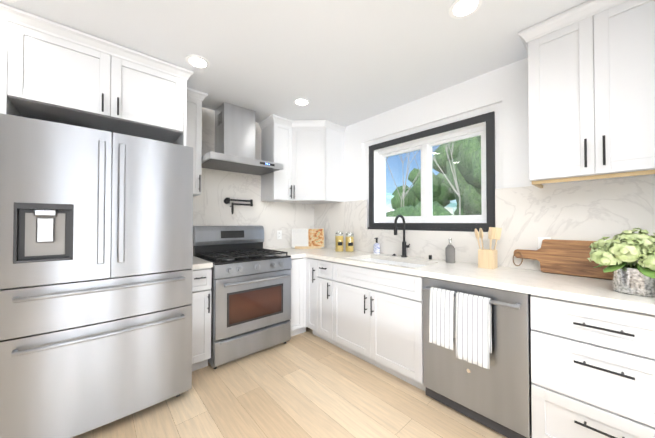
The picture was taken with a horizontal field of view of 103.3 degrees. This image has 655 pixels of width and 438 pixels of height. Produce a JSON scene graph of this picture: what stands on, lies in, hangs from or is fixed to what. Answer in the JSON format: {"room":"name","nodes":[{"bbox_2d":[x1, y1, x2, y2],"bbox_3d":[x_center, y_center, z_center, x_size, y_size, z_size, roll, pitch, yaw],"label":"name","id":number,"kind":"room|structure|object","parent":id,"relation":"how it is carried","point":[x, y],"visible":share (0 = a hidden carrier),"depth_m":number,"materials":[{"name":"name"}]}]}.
{"room":"kitchen","nodes":[
{"label":"kitchen","id":0,"kind":"room"},
{"bbox_2d":[72,327,507,437],"bbox_3d":[-0.114,1.300,-0.388,5.815,0.100,6.680,1,-1,-42],"label":"floor","id":1,"kind":"structure","parent":0,"point":[308,383],"depth_m":1.78,"materials":[{"name":"brown wood"}]},
{"bbox_2d":[0,113,192,437],"bbox_3d":[-1.558,0.380,1.837,0.893,1.800,0.958,1,-1,-42],"label":"fridge","id":2,"kind":"object","parent":1,"relation":"on","point":[96,245],"visible":1,"depth_m":1.46,"materials":[{"name":"silver metal"}]},
{"bbox_2d":[0,3,207,196],"bbox_3d":[-1.617,0.045,2.049,1.242,2.476,0.668,1,-1,-42],"label":"wall cabinet","id":3,"kind":"object","parent":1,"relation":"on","point":[51,71],"visible":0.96,"depth_m":1.74,"materials":[{"name":"white wood"}]},
{"bbox_2d":[192,268,211,370],"bbox_3d":[-1.267,0.850,2.369,0.202,0.874,0.640,1,-1,-42],"label":"base cabinet","id":4,"kind":"object","parent":1,"relation":"on","point":[201,311],"depth_m":2.16,"materials":[{"name":"white wood"}]},
{"bbox_2d":[191,256,212,269],"bbox_3d":[-1.257,0.392,2.363,0.202,0.040,0.634,1,-1,-42],"label":"countertop","id":5,"kind":"structure","parent":4,"relation":"on","point":[198,263],"depth_m":2.17,"materials":[{"name":"stone"}]},
{"bbox_2d":[193,226,291,368],"bbox_3d":[-0.858,0.682,2.644,0.764,1.218,0.733,1,-1,-42],"label":"range","id":6,"kind":"object","parent":1,"relation":"on","point":[251,298],"visible":0.96,"depth_m":2.44,"materials":[{"name":"silver metal"}]},
{"bbox_2d":[289,258,295,336],"bbox_3d":[-0.909,0.855,2.689,0.879,0.874,0.640,1,-1,-42],"label":"base cabinet","id":7,"kind":"object","parent":1,"relation":"on","point":[293,261],"depth_m":2.77,"materials":[{"name":"white wood"}]},
{"bbox_2d":[296,257,307,334],"bbox_3d":[-0.525,0.859,3.033,0.248,0.874,0.640,1,-1,-42],"label":"base cabinet","id":8,"kind":"object","parent":1,"relation":"on","point":[300,262],"depth_m":2.83,"materials":[{"name":"white wood"}]},
{"bbox_2d":[306,258,325,339],"bbox_3d":[0.161,0.858,2.895,0.630,0.874,0.485,1,-1,-42],"label":"base cabinet","id":9,"kind":"object","parent":1,"relation":"on","point":[315,268],"depth_m":2.74,"materials":[{"name":"white wood"}]},
{"bbox_2d":[326,261,409,383],"bbox_3d":[0.577,0.851,2.430,0.630,0.874,0.998,1,-1,-42],"label":"base cabinet","id":10,"kind":"object","parent":1,"relation":"on","point":[368,309],"depth_m":2.20,"materials":[{"name":"white wood"}]},
{"bbox_2d":[410,274,425,391],"bbox_3d":[1.102,0.843,1.843,0.630,0.874,0.696,1,-1,-42],"label":"base cabinet","id":11,"kind":"object","parent":1,"relation":"on","point":[416,282],"depth_m":1.88,"materials":[{"name":"white wood"}]},
{"bbox_2d":[422,277,531,437],"bbox_3d":[1.083,0.846,1.798,0.663,0.868,0.605,1,-1,-42],"label":"dishwasher","id":12,"kind":"object","parent":1,"relation":"on","point":[496,396],"visible":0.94,"depth_m":1.51,"materials":[{"name":"grey metal"}]},
{"bbox_2d":[429,287,455,349],"bbox_3d":[0.747,0.638,1.684,0.057,0.360,0.155,1,-1,-42],"label":"hanging towel","id":13,"kind":"object","parent":12,"relation":"hanging from","point":[442,317],"visible":0.98,"depth_m":1.67,"materials":[{"name":"white fabric"}]},
{"bbox_2d":[456,292,491,368],"bbox_3d":[0.868,0.653,1.548,0.057,0.396,0.182,1,-1,-42],"label":"hanging towel","id":14,"kind":"object","parent":12,"relation":"hanging from","point":[473,332],"visible":1,"depth_m":1.52,"materials":[{"name":"white fabric"}]},
{"bbox_2d":[530,294,654,437],"bbox_3d":[1.501,0.837,1.399,0.630,0.874,0.534,1,-1,-42],"label":"base cabinet","id":15,"kind":"object","parent":1,"relation":"on","point":[592,371],"depth_m":1.22,"materials":[{"name":"white wood"}]},
{"bbox_2d":[271,247,654,314],"bbox_3d":[0.614,0.392,2.357,0.642,0.040,3.139,1,-1,-42],"label":"countertop","id":16,"kind":"structure","parent":15,"relation":"on","point":[595,291],"depth_m":1.60,"materials":[{"name":"stone"}]},
{"bbox_2d":[292,229,323,248],"bbox_3d":[-0.257,0.257,3.427,0.430,0.259,0.135,0,-1,-5],"label":"cookbook stand","id":17,"kind":"object","parent":16,"relation":"on","point":[307,238],"visible":1,"depth_m":3.42,"materials":[{"name":"brown wood"}]},
{"bbox_2d":[335,232,343,251],"bbox_3d":[0.142,0.265,3.038,0.102,0.232,0.108,1,-1,-42],"label":"pasta jar","id":18,"kind":"object","parent":16,"relation":"on","point":[339,242],"visible":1,"depth_m":3.00,"materials":[{"name":"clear glass"}]},
{"bbox_2d":[345,232,353,251],"bbox_3d":[0.262,0.270,3.038,0.102,0.222,0.108,1,-1,-42],"label":"pasta jar","id":19,"kind":"object","parent":16,"relation":"on","point":[349,241],"visible":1,"depth_m":3.00,"materials":[{"name":"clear glass"}]},
{"bbox_2d":[373,238,379,253],"bbox_3d":[0.539,0.291,2.842,0.071,0.174,0.072,1,-1,-42],"label":"soap bottle","id":20,"kind":"object","parent":16,"relation":"on","point":[376,247],"visible":1,"depth_m":2.82,"materials":[{"name":"plastic"}]},
{"bbox_2d":[361,258,425,267],"bbox_3d":[0.562,0.518,2.356,0.416,0.209,0.766,1,-1,-42],"label":"sink basin","id":21,"kind":"object","parent":16,"relation":"in","point":[394,262],"visible":0.06,"depth_m":2.54,"materials":[{"name":"white ceramic"}]},
{"bbox_2d":[394,215,409,256],"bbox_3d":[0.727,0.165,2.509,0.196,0.417,0.110,1,-1,-42],"label":"faucet","id":22,"kind":"object","parent":16,"relation":"on","point":[404,246],"visible":1,"depth_m":2.55,"materials":[{"name":"black metal"}]},
{"bbox_2d":[445,238,454,262],"bbox_3d":[1.042,0.268,2.199,0.073,0.204,0.074,1,-1,-42],"label":"soap dispenser","id":23,"kind":"object","parent":16,"relation":"on","point":[450,252],"visible":1,"depth_m":2.17,"materials":[{"name":"grey ceramic"}]},
{"bbox_2d":[475,227,501,268],"bbox_3d":[1.207,0.213,1.953,0.134,0.306,0.155,1,-1,-42],"label":"utensil holder","id":24,"kind":"object","parent":16,"relation":"on","point":[487,258],"visible":1,"depth_m":1.93,"materials":[{"name":"brown wood"}]},
{"bbox_2d":[513,239,611,279],"bbox_3d":[1.542,0.251,1.728,0.098,0.223,0.501,1,-1,-42],"label":"cutting board","id":25,"kind":"object","parent":16,"relation":"on","point":[566,257],"visible":0.92,"depth_m":1.69,"materials":[{"name":"brown wood"}]},
{"bbox_2d":[587,228,654,296],"bbox_3d":[1.494,0.199,1.252,0.328,0.315,0.330,1,-1,-42],"label":"potted plant","id":26,"kind":"object","parent":16,"relation":"on","point":[620,255],"visible":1,"depth_m":1.21,"materials":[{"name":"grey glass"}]},
{"bbox_2d":[0,0,588,126],"bbox_3d":[-0.114,-1.280,-0.353,5.815,0.100,6.680,1,-1,-42],"label":"ceiling","id":27,"kind":"structure","parent":0,"point":[345,63],"depth_m":1.76,"materials":[{"name":"white paint"}]},
{"bbox_2d":[1,0,17,2],"bbox_3d":[-1.748,-1.202,1.351,0.170,0.008,0.170,1,-1,-42],"label":"recessed light","id":28,"kind":"object","parent":27,"relation":"in","point":[12,1],"visible":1,"depth_m":1.42,"materials":[{"name":"white"}]},
{"bbox_2d":[185,55,209,68],"bbox_3d":[-0.986,-1.194,1.973,0.170,0.008,0.170,1,-1,-42],"label":"recessed light","id":29,"kind":"object","parent":27,"relation":"in","point":[198,61],"visible":1,"depth_m":1.96,"materials":[{"name":"white"}]},
{"bbox_2d":[293,98,309,105],"bbox_3d":[-0.262,-1.185,2.623,0.170,0.008,0.170,1,-1,-42],"label":"recessed light","id":30,"kind":"object","parent":27,"relation":"in","point":[301,101],"visible":1,"depth_m":2.61,"materials":[{"name":"white"}]},
{"bbox_2d":[449,0,482,18],"bbox_3d":[0.779,-1.201,1.467,0.170,0.008,0.170,1,-1,-42],"label":"recessed light","id":31,"kind":"object","parent":27,"relation":"in","point":[459,9],"visible":1,"depth_m":1.47,"materials":[{"name":"white"}]},
{"bbox_2d":[344,57,533,269],"bbox_3d":[2.044,0.034,1.428,0.200,2.480,6.480,1,-1,-42],"label":"wall","id":32,"kind":"structure","parent":0,"point":[502,93],"depth_m":2.24,"materials":[{"name":"white paint"}]},
{"bbox_2d":[368,111,494,231],"bbox_3d":[0.970,-0.376,2.614,0.174,0.977,1.308,1,-1,-42],"label":"window","id":33,"kind":"structure","parent":32,"relation":"in","point":[424,145],"depth_m":2.55,"materials":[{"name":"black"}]},
{"bbox_2d":[314,176,654,269],"bbox_3d":[0.862,0.073,2.582,0.020,0.605,3.140,1,-1,-42],"label":"backsplash","id":34,"kind":"structure","parent":32,"relation":"attached to","point":[526,217],"depth_m":1.89,"materials":[{"name":"stone"}]},
{"bbox_2d":[538,237,550,248],"bbox_3d":[1.524,0.185,1.819,0.008,0.114,0.070,1,-1,-42],"label":"electrical outlet","id":35,"kind":"object","parent":34,"relation":"attached to","point":[540,239],"visible":0.19,"depth_m":1.83,"materials":[{"name":"white plastic"}]},
{"bbox_2d":[518,0,654,187],"bbox_3d":[1.569,-0.711,1.544,0.364,0.978,0.627,1,-1,-42],"label":"upper cabinet","id":36,"kind":"object","parent":32,"relation":"attached to","point":[591,87],"visible":1,"depth_m":1.44,"materials":[{"name":"white wood"}]},
{"bbox_3d":[-2.276,0.043,2.043,5.815,2.480,0.200,1,-1,-42],"label":"wall","id":37,"kind":"structure","parent":0,"visible":0},
{"bbox_2d":[202,102,283,175],"bbox_3d":[-0.932,-0.861,2.747,0.762,0.650,0.522,1,-1,-42],"label":"range hood","id":38,"kind":"object","parent":37,"relation":"attached to","point":[234,138],"visible":0.9,"depth_m":2.70,"materials":[{"name":"silver metal"}]},
{"bbox_2d":[193,107,313,248],"bbox_3d":[-0.868,-0.241,3.159,1.832,1.878,0.020,1,-1,-42],"label":"backsplash","id":39,"kind":"structure","parent":37,"relation":"attached to","point":[210,206],"depth_m":3.03,"materials":[{"name":"stone"}]},
{"bbox_2d":[224,198,252,213],"bbox_3d":[-1.007,-0.142,2.954,0.315,0.185,0.097,1,-1,-42],"label":"pot filler","id":40,"kind":"object","parent":39,"relation":"attached to","point":[227,200],"visible":1,"depth_m":2.90,"materials":[{"name":"black metal"}]},
{"bbox_2d":[277,230,281,238],"bbox_3d":[-0.622,0.206,3.354,0.070,0.114,0.008,1,-1,-42],"label":"electrical outlet","id":41,"kind":"object","parent":39,"relation":"attached to","point":[279,234],"visible":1,"depth_m":3.35,"materials":[{"name":"white plastic"}]},
{"bbox_2d":[258,114,345,203],"bbox_3d":[-0.311,-0.699,3.243,0.896,0.956,0.647,1,-1,-42],"label":"upper cabinet","id":42,"kind":"object","parent":37,"relation":"attached to","point":[308,155],"visible":0.98,"depth_m":3.12,"materials":[{"name":"white wood"}]},
{"label":"outside","id":43,"kind":"structure","parent":0,"visible":0},
{"bbox_3d":[7.776,1.819,15.612,27.275,0.100,37.000,1,-1,-42],"label":"ground","id":44,"kind":"structure","parent":43,"visible":0},
{"bbox_2d":[386,145,438,206],"bbox_3d":[4.438,-2.341,13.423,5.014,8.160,4.309,1,-1,-42],"label":"tree","id":45,"kind":"object","parent":44,"relation":"on","point":[407,174],"depth_m":12.90,"materials":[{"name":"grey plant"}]},
{"bbox_2d":[399,145,437,206],"bbox_3d":[3.643,-2.353,10.461,5.735,8.102,4.249,1,-1,-42],"label":"tree","id":46,"kind":"object","parent":44,"relation":"on","point":[406,178],"depth_m":10.69,"materials":[{"name":"grey plant"}]},
{"bbox_2d":[386,201,451,216],"bbox_3d":[2.013,0.511,8.183,1.863,2.088,5.140,0,-1,-24],"label":"hedge","id":47,"kind":"object","parent":44,"relation":"on","point":[416,209],"depth_m":6.67,"materials":[{"name":"green plant"}]},
{"bbox_2d":[386,193,456,213],"bbox_3d":[4.331,-0.104,19.466,8.300,3.850,8.700,1,-1,-42],"label":"roof","id":48,"kind":"structure","parent":44,"relation":"on","point":[392,209],"depth_m":15.55,"materials":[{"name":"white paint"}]},
{"bbox_2d":[391,168,455,208],"bbox_3d":[5.300,-0.551,13.533,3.096,4.582,3.514,1,-1,-42],"label":"tree","id":49,"kind":"object","parent":44,"relation":"on","point":[436,186],"depth_m":12.68,"materials":[{"name":"green plant"}]},
{"bbox_2d":[432,142,460,214],"bbox_3d":[3.385,-1.648,8.796,3.674,6.646,4.395,1,-1,-42],"label":"tree","id":50,"kind":"object","parent":44,"relation":"on","point":[456,182],"depth_m":8.22,"materials":[{"name":"grey plant"}]},
{"bbox_2d":[432,137,481,214],"bbox_3d":[6.058,-1.011,8.725,5.539,5.371,5.409,1,-1,-42],"label":"tree","id":51,"kind":"object","parent":44,"relation":"on","point":[459,166],"depth_m":8.37,"materials":[{"name":"green plant"}]},
{"bbox_2d":[471,136,480,184],"bbox_3d":[5.895,-1.094,6.515,3.392,5.477,3.489,1,-1,-42],"label":"tree","id":52,"kind":"object","parent":44,"relation":"on","point":[477,167],"depth_m":6.71,"materials":[{"name":"green plant"}]}
]}

